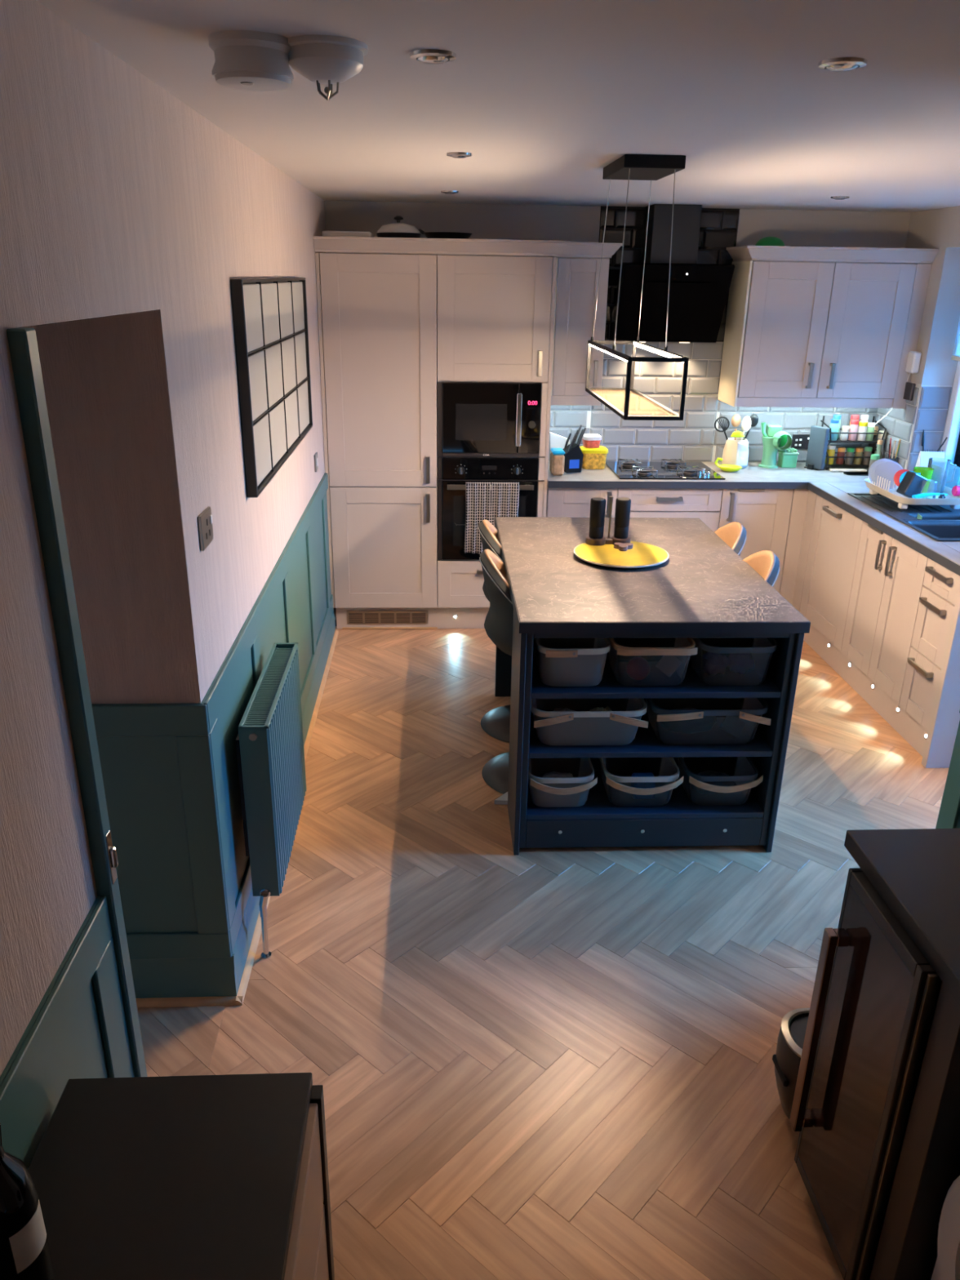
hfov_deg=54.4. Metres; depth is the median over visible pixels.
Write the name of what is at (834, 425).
jar
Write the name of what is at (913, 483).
mug
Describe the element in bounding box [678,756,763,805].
basket
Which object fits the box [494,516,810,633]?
island countertop
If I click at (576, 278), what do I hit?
upper cabinet
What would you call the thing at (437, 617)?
plinth
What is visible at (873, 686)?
light
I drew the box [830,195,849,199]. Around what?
recessed light
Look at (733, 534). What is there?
bar stool
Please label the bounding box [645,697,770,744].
basket
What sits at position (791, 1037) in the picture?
trash can
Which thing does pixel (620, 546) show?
coaster
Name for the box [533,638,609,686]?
basket
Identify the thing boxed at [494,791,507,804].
cloth
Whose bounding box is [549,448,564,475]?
jar
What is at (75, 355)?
wall
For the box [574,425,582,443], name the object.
knife
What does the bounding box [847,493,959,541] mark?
sink
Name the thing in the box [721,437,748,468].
pot
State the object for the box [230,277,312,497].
mirror
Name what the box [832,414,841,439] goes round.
jar
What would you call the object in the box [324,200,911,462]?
wall
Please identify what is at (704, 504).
drawer unit
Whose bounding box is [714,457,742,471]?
spoon rest
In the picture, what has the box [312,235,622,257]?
crown molding
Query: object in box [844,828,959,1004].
countertop
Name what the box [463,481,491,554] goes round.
tea towel
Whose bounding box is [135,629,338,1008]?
trim
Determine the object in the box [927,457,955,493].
water jug
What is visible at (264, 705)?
grille
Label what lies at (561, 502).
base cabinet
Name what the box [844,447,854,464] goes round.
jar
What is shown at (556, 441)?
paper bag
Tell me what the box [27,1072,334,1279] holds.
base cabinet
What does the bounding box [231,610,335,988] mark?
baseboard
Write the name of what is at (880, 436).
salt mill
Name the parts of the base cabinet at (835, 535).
handle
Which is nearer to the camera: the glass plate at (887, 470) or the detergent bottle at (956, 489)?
the detergent bottle at (956, 489)
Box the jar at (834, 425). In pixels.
[828,418,839,440]
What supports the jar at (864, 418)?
on the spice rack at (837, 441)
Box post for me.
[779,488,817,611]
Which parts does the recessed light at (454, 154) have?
bulb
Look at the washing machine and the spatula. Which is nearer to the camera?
the washing machine
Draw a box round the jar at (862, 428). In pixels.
[856,421,867,440]
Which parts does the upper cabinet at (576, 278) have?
handle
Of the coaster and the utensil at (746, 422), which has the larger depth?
the utensil at (746, 422)
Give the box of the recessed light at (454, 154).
[446,151,472,158]
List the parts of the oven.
trim, knob, door, handle, control panel, seam trim, knob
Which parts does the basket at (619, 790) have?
handle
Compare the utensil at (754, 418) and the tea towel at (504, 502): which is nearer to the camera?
the tea towel at (504, 502)
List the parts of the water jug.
handle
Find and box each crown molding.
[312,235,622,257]
[726,245,938,263]
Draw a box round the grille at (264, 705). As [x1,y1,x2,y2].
[238,642,298,728]
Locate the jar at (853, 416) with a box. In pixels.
[848,414,859,427]
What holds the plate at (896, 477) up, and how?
on the dish rack at (953, 501)
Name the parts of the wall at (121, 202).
rail, rail, rail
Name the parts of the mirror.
pane, pane, pane, pane, pane, pane, pane, pane, pane, pane, pane, pane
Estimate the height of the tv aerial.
0.260 m
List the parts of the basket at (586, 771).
handle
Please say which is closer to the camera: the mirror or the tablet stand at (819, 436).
the mirror
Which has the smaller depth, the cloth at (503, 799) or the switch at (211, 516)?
the switch at (211, 516)
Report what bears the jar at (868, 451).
on the spice rack at (837, 441)
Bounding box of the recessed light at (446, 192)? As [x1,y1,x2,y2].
[440,190,458,194]
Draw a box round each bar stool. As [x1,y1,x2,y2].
[478,519,510,742]
[479,549,513,794]
[714,521,746,555]
[742,550,779,586]
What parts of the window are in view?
pane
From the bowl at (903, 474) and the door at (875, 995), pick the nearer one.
the door at (875, 995)
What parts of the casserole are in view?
knob, lid, dish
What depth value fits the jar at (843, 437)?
5.59 m
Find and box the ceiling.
[35,0,959,212]
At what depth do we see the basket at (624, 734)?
3.36 m
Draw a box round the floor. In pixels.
[137,617,948,1279]
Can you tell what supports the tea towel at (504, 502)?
hanging from the oven
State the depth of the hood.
5.16 m
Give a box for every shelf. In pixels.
[526,773,763,819]
[528,715,772,758]
[531,659,781,698]
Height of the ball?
0.082 m
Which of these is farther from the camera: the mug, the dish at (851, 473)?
the dish at (851, 473)
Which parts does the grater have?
crank handle, blade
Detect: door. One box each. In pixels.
[6,327,147,1077]
[789,867,942,1279]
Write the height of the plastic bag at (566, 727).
0.102 m
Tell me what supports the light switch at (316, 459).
attached to the wall at (121, 202)
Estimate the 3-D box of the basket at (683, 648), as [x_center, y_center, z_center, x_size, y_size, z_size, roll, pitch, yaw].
[0.597,0.054,3.321,0.283,0.161,0.283,0,21,-3]
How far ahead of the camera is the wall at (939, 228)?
5.23 m
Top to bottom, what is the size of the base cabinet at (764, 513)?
0.720 m
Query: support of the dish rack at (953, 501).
on the sink
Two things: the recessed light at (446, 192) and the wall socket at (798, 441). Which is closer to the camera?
the recessed light at (446, 192)
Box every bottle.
[0,1123,54,1279]
[874,440,883,459]
[951,485,959,496]
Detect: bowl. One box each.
[755,236,784,246]
[899,471,915,484]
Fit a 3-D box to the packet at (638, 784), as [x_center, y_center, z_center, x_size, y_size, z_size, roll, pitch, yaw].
[0.606,0.542,3.472,0.080,0.085,0.060,0,21,-3]
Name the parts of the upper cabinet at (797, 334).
panel, door, handle, handle, door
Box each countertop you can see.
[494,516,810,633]
[547,461,959,575]
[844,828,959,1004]
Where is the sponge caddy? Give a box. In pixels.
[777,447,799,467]
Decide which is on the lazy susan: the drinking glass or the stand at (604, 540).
the stand at (604, 540)
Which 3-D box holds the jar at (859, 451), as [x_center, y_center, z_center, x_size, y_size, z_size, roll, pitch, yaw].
[2.291,-1.114,5.654,0.044,0.097,0.044,0,21,-3]
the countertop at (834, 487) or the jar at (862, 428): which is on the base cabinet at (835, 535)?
the countertop at (834, 487)
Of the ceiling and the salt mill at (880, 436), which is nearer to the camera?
the ceiling
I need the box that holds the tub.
[579,433,608,469]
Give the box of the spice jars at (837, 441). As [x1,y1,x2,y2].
[824,437,877,466]
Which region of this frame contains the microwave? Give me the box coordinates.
[437,381,545,457]
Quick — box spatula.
[911,493,947,497]
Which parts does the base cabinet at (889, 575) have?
door, pull, handle, handle, door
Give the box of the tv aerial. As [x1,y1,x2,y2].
[921,430,947,451]
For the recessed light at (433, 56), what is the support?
in the ceiling
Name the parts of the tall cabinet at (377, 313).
door, door, handle, handle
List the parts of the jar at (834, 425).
lid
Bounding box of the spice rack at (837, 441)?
[820,415,886,470]
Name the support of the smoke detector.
attached to the ceiling
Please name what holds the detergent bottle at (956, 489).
on the dish rack at (953, 501)
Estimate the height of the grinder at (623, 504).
0.163 m
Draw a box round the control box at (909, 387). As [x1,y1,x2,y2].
[903,382,915,400]
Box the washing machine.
[930,1175,959,1279]
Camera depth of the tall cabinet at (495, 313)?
4.95 m
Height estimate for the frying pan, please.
0.056 m
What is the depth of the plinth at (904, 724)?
4.68 m
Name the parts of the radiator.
panel, panel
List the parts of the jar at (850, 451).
lid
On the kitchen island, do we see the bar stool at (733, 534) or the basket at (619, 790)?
the basket at (619, 790)
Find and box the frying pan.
[417,228,471,239]
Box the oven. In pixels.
[437,457,544,559]
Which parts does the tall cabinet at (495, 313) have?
drawer, handle, door, handle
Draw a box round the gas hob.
[605,458,725,479]
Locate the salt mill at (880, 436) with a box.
[875,430,886,458]
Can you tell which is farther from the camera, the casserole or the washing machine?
the casserole
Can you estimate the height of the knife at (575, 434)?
0.109 m
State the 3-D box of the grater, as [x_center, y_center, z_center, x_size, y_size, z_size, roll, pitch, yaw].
[1.785,-1.172,5.627,0.194,0.266,0.130,20,28,40]
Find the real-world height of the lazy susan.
0.023 m
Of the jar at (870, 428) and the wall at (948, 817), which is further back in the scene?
the jar at (870, 428)
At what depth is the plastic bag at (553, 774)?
3.45 m
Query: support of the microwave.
in the tall cabinet at (495, 313)
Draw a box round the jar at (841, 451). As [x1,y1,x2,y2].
[835,447,845,464]
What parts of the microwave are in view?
trim, door, trim, handle, control panel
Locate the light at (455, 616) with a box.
[452,613,457,619]
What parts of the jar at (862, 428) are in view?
lid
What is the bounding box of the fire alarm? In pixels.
[288,35,368,100]
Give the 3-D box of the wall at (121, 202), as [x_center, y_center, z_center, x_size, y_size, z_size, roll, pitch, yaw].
[-1.177,-0.136,2.495,0.944,2.348,6.890,0,21,-3]
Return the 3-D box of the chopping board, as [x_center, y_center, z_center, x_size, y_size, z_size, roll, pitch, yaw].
[2.129,-0.531,4.551,0.004,0.160,0.060,3,21,6]
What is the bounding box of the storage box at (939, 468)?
[931,462,959,488]
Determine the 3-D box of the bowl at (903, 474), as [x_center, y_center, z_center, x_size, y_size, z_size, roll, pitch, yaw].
[2.182,-0.812,4.742,0.100,0.087,0.056,8,23,19]
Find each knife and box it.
[564,433,571,449]
[568,432,577,450]
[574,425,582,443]
[576,429,583,444]
[577,427,586,446]
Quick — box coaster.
[613,542,632,551]
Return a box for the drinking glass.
[920,479,937,497]
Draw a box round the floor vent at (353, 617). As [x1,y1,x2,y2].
[346,610,428,624]
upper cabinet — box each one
[551,257,609,405]
[717,260,931,408]
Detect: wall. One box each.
[0,0,336,1168]
[22,315,154,703]
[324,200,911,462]
[875,205,959,471]
[935,711,959,828]
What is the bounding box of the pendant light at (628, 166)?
[585,154,688,420]
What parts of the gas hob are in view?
burner, burner, burner, burner, knob, knob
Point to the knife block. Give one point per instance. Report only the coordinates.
(574, 457)
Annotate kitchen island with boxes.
[494,610,804,855]
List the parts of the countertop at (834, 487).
wooden strip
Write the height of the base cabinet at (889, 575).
0.716 m
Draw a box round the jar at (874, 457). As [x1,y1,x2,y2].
[868,453,879,469]
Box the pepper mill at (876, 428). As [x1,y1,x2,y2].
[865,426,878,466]
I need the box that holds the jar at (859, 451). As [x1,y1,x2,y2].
[853,447,863,464]
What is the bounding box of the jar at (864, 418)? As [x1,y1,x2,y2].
[860,414,868,427]
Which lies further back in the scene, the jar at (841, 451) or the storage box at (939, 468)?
the jar at (841, 451)
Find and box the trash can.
[772,1008,809,1119]
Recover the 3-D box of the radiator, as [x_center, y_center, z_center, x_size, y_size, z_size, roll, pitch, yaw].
[-0.673,0.496,3.051,0.113,0.782,0.675,0,21,-3]
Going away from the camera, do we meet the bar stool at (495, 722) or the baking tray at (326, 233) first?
the bar stool at (495, 722)
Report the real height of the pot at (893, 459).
0.100 m
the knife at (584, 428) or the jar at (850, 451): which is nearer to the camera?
the knife at (584, 428)
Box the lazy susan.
[573,541,668,569]
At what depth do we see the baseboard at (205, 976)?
2.67 m
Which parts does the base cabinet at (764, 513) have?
handle, pull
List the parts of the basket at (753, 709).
handle, handle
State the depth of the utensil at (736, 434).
5.55 m
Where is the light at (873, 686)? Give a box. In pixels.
[871,683,875,689]
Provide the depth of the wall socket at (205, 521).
2.41 m
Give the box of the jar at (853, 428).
[847,419,858,440]
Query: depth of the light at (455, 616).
5.56 m
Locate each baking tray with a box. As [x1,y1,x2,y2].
[321,231,373,237]
[785,245,832,247]
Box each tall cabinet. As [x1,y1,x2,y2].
[315,253,437,608]
[436,254,556,607]
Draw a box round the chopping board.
[916,513,922,519]
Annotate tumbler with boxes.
[913,466,933,493]
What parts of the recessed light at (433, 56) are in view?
bulb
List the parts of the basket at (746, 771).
handle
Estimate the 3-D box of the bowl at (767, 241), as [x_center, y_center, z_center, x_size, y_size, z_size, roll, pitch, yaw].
[1.627,-2.232,5.236,0.165,0.056,0.150,0,21,-3]
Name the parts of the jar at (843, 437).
lid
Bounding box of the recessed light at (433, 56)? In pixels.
[409,48,456,64]
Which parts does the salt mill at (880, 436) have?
lid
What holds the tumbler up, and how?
in the dish rack at (953, 501)
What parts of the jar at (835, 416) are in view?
lid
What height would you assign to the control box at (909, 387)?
0.095 m
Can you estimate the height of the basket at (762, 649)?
0.158 m
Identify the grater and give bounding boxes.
[758,422,791,468]
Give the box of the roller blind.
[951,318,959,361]
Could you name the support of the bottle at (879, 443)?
on the countertop at (834, 487)
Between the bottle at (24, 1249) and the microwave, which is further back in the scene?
the microwave
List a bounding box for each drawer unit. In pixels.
[617,488,722,532]
[899,558,959,731]
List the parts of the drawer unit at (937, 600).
drawer, handle, handle, drawer, handle, drawer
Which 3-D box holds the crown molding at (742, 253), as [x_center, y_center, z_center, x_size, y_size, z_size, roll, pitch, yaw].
[1.949,-2.151,5.222,1.053,0.072,0.388,0,21,-3]
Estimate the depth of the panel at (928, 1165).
1.68 m
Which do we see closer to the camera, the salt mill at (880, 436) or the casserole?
the casserole
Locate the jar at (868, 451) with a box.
[862,446,872,464]
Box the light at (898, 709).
[896,706,900,713]
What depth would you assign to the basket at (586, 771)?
3.43 m
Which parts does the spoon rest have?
dish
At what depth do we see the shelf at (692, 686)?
3.24 m
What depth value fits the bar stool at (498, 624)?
3.59 m
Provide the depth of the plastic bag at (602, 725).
3.38 m
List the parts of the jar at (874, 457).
lid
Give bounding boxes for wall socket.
[197,506,213,551]
[791,434,809,448]
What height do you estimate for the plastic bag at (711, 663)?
0.098 m
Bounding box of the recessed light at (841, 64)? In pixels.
[817,57,867,71]
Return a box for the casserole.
[376,215,421,238]
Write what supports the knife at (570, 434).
in the knife block
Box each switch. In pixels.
[209,514,213,524]
[314,452,318,472]
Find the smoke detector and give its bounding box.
[208,30,293,91]
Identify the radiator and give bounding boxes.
[235,642,306,959]
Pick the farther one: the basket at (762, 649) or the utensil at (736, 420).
the utensil at (736, 420)
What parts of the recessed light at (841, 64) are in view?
bulb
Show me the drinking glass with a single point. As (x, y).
(935, 482)
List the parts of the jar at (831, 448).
lid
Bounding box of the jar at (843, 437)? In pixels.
[840,425,848,440]
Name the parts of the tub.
food tub, lid, lid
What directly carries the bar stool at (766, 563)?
on the floor
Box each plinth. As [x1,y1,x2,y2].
[335,606,488,629]
[803,623,928,755]
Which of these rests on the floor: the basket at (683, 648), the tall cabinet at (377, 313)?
the tall cabinet at (377, 313)
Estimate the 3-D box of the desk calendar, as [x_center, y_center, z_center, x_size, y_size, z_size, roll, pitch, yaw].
[2.546,-0.991,5.280,0.130,0.167,0.120,3,21,5]
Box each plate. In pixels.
[868,458,890,484]
[871,459,892,486]
[873,461,902,488]
[893,469,909,486]
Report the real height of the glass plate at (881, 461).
0.148 m
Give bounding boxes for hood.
[609,204,734,342]
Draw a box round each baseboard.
[129,954,238,998]
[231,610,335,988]
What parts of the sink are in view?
bowl, bowl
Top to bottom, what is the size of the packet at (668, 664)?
0.096 m
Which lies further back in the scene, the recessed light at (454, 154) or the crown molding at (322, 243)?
the crown molding at (322, 243)
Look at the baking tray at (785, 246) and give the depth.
5.18 m
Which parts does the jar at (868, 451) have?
lid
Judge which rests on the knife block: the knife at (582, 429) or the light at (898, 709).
the knife at (582, 429)
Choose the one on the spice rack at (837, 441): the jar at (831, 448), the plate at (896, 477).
the jar at (831, 448)
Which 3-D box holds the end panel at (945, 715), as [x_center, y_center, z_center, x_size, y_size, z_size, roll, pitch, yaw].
[2.249,0.146,3.949,0.602,0.870,0.040,0,21,-3]
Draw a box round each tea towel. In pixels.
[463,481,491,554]
[489,482,519,526]
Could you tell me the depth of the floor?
2.74 m
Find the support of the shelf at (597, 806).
attached to the kitchen island
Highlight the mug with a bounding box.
[896,471,927,497]
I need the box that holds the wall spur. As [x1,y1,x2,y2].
[875,351,921,424]
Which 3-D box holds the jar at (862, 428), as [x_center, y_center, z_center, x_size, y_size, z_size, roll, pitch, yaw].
[2.293,-1.254,5.605,0.052,0.107,0.052,0,21,-3]
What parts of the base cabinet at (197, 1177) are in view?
drawer, drawer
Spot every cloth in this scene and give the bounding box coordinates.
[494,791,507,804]
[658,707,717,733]
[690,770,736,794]
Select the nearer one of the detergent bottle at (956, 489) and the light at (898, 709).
the light at (898, 709)
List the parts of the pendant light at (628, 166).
frame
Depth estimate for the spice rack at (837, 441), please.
5.61 m
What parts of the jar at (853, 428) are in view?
lid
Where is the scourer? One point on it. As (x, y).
(941, 496)
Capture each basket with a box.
[528,757,597,807]
[530,697,648,746]
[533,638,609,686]
[599,757,684,806]
[608,638,697,685]
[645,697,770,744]
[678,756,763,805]
[690,637,777,685]
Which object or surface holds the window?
in the wall at (939, 228)
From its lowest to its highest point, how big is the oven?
0.589 m
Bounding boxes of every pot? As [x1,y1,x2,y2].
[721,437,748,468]
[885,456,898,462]
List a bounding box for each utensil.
[714,416,729,440]
[730,431,744,437]
[731,413,741,439]
[740,415,751,440]
[743,413,758,439]
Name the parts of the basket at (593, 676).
handle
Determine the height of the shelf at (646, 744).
0.022 m
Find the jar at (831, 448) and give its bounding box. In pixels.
[825,444,835,464]
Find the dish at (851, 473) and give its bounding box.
[843,471,868,475]
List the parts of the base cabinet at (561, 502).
handle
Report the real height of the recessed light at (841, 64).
0.013 m
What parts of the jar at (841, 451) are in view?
lid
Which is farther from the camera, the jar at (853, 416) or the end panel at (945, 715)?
the jar at (853, 416)
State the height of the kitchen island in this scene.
0.868 m
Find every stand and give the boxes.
[585,496,631,546]
[804,425,830,471]
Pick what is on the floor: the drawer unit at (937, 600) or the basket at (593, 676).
the drawer unit at (937, 600)
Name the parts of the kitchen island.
panel, panel, panel, rail, panel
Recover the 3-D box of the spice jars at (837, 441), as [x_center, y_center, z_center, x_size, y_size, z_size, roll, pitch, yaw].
[2.240,-1.145,5.672,0.300,0.145,0.140,0,21,-3]
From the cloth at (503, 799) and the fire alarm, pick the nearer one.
the fire alarm
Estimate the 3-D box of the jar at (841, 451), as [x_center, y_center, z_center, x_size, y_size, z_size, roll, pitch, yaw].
[2.181,-1.113,5.649,0.044,0.097,0.044,0,21,-3]
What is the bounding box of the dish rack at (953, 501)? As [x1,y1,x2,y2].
[864,475,959,509]
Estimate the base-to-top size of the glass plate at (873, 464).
0.148 m
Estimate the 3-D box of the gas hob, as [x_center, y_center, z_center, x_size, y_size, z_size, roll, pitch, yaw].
[1.078,-1.020,5.517,0.608,0.041,0.510,0,21,-3]
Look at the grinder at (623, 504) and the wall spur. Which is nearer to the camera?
the grinder at (623, 504)
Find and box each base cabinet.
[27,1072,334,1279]
[546,486,617,517]
[718,488,793,592]
[799,494,862,651]
[841,520,928,704]
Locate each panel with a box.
[869,981,959,1279]
[921,582,959,768]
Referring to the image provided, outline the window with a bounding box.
[940,360,959,485]
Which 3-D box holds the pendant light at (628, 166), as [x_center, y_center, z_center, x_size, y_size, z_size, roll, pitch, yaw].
[0.570,-1.313,3.508,0.246,0.835,0.880,0,21,-3]
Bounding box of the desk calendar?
[915,448,944,466]
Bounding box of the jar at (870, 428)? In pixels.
[865,422,875,440]
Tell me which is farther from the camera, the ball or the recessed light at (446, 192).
the recessed light at (446, 192)
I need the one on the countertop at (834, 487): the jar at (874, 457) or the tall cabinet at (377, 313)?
the jar at (874, 457)
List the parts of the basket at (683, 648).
handle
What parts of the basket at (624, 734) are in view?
handle, handle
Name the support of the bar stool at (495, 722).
on the floor
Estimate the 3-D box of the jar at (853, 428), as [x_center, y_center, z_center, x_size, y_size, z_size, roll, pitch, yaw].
[2.238,-1.258,5.600,0.048,0.117,0.048,0,21,-3]
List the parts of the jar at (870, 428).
lid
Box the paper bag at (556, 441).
[549,431,569,465]
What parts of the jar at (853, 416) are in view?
lid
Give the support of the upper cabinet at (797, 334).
attached to the wall at (694, 438)
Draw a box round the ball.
[626,657,649,679]
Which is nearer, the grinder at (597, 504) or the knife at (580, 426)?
the grinder at (597, 504)
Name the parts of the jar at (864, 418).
lid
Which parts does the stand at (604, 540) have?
handle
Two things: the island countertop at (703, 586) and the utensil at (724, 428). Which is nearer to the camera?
the island countertop at (703, 586)
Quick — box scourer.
[937,493,945,498]
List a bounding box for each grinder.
[588,497,605,538]
[613,497,631,538]
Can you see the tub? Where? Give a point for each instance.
(593, 458)
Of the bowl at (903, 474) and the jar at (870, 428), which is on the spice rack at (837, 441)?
the jar at (870, 428)
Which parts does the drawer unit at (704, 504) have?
handle, drawer, drawer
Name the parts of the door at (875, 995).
handle, edge trim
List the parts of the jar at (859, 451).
lid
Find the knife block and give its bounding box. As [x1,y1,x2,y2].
[562,442,583,472]
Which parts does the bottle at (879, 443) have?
lid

